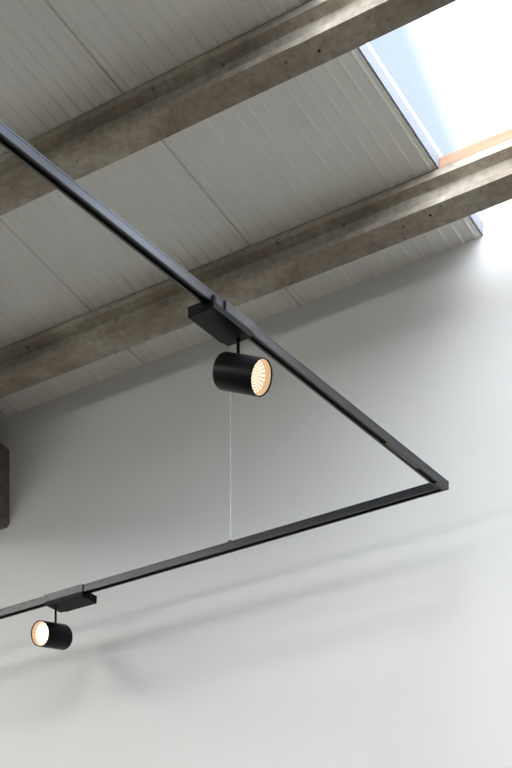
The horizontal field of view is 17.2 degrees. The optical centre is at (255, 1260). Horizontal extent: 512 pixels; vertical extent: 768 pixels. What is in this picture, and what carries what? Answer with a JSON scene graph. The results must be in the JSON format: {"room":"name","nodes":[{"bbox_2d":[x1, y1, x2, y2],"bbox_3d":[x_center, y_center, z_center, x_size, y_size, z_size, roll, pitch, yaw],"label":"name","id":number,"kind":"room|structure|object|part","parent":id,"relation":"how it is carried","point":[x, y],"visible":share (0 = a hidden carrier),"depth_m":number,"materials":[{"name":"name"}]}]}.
{"room":"loft interior","nodes":[
{"label":"loft interior","id":0,"kind":"room"},
{"bbox_2d":[0,0,456,215],"bbox_3d":[-0.220,-3.423,4.985,11.180,0.142,0.112,0,0,34],"label":"ceiling beam","id":1,"kind":"structure","parent":0,"point":[313,33],"depth_m":4.90,"materials":[{"name":"grey concrete"}]},
{"bbox_2d":[0,0,482,418],"bbox_3d":[-2.439,-4.309,1.486,11.896,2.031,10.488,0,0,34],"label":"ceiling","id":2,"kind":"structure","parent":0,"point":[339,133],"depth_m":5.29,"materials":[{"name":"paint"}]},
{"bbox_3d":[-4.153,-4.299,2.629,0.686,2.011,10.435,0,0,34],"label":"roof panel","id":3,"kind":"part","parent":2,"relation":"part of","materials":[{"name":"paint"}]},
{"bbox_3d":[-3.587,-4.299,2.241,0.686,2.011,10.435,0,0,34],"label":"roof panel","id":4,"kind":"part","parent":2,"relation":"part of","materials":[{"name":"paint"}]},
{"bbox_3d":[-3.022,-4.299,1.854,0.685,2.011,10.435,0,0,34],"label":"roof panel","id":5,"kind":"part","parent":2,"relation":"part of","materials":[{"name":"paint"}]},
{"bbox_3d":[-2.448,-4.299,1.461,0.706,2.011,10.435,0,0,34],"label":"roof panel","id":6,"kind":"part","parent":2,"relation":"part of","materials":[{"name":"paint"}]},
{"bbox_2d":[0,206,511,767],"bbox_3d":[0.371,-0.888,5.847,11.200,4.975,0.200,0,0,34],"label":"wall","id":7,"kind":"structure","parent":0,"point":[382,638],"depth_m":5.90,"materials":[{"name":"white paint"}]},
{"bbox_2d":[0,443,8,529],"bbox_3d":[-3.939,-3.983,2.538,0.260,2.211,10.132,0,0,34],"label":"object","id":8,"kind":"object","parent":7,"relation":"attached to","point":[4,452],"visible":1,"depth_m":6.62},
{"bbox_2d":[0,139,511,397],"bbox_3d":[0.157,-3.297,5.535,11.180,0.142,0.113,0,0,34],"label":"ceiling beam","id":9,"kind":"structure","parent":0,"point":[480,181],"depth_m":5.56,"materials":[{"name":"grey concrete"}]},
{"bbox_2d":[228,346,231,541],"bbox_3d":[-0.087,-2.827,5.726,0.022,0.802,0.022,0,0,34],"label":"cable","id":10,"kind":"object","parent":9,"relation":"hanging from","point":[230,346],"visible":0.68,"depth_m":5.72,"materials":[{"name":"silver metal"}]},
{"bbox_2d":[0,121,448,618],"bbox_3d":[-2.495,-2.413,5.279,5.114,0.026,3.487,0,0,34],"label":"track","id":11,"kind":"object","parent":10,"relation":"hanging from","point":[11,141],"visible":1,"depth_m":4.77,"materials":[{"name":"black metal"}]},
{"bbox_2d":[31,584,96,649],"bbox_3d":[-0.698,-2.325,6.141,0.206,0.204,0.144,0,0,34],"label":"track spotlight","id":12,"kind":"object","parent":11,"relation":"attached to","point":[53,635],"visible":1,"depth_m":6.14,"materials":[{"name":"black paint"}]},
{"bbox_3d":[-0.732,-2.351,6.188,0.012,0.064,0.012,0,0,34],"label":"stem","id":13,"kind":"part","parent":12,"relation":"part of","materials":[{"name":"black paint"}]},
{"bbox_3d":[-0.731,-2.391,6.192,0.022,0.017,0.077,0,0,34],"label":"plate","id":14,"kind":"part","parent":12,"relation":"part of","materials":[{"name":"black paint"}]},
{"bbox_3d":[-1.517,-2.413,6.706,5.114,0.026,0.027,0,0,34],"label":"wall rail","id":15,"kind":"part","parent":11,"relation":"part of","materials":[{"name":"black metal"}]},
{"bbox_2d":[188,294,272,396],"bbox_3d":[-0.066,-2.325,4.329,0.153,0.203,0.206,0,0,34],"label":"track spotlight","id":16,"kind":"object","parent":11,"relation":"attached to","point":[237,372],"visible":1,"depth_m":4.34,"materials":[{"name":"black paint"}]},
{"bbox_3d":[-0.048,-2.391,4.385,0.077,0.017,0.022,0,0,34],"label":"plate","id":17,"kind":"part","parent":16,"relation":"part of","materials":[{"name":"black paint"}]},
{"bbox_3d":[-0.046,-2.359,4.382,0.012,0.048,0.012,0,0,34],"label":"stem","id":18,"kind":"part","parent":16,"relation":"part of","materials":[{"name":"black paint"}]},
{"bbox_2d":[439,128,511,168],"bbox_3d":[1.185,-3.382,4.835,1.465,0.051,0.062,0,0,34],"label":"batten","id":19,"kind":"object","parent":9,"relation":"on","point":[506,135],"visible":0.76,"depth_m":5.16,"materials":[{"name":"beige wood"}]}
]}

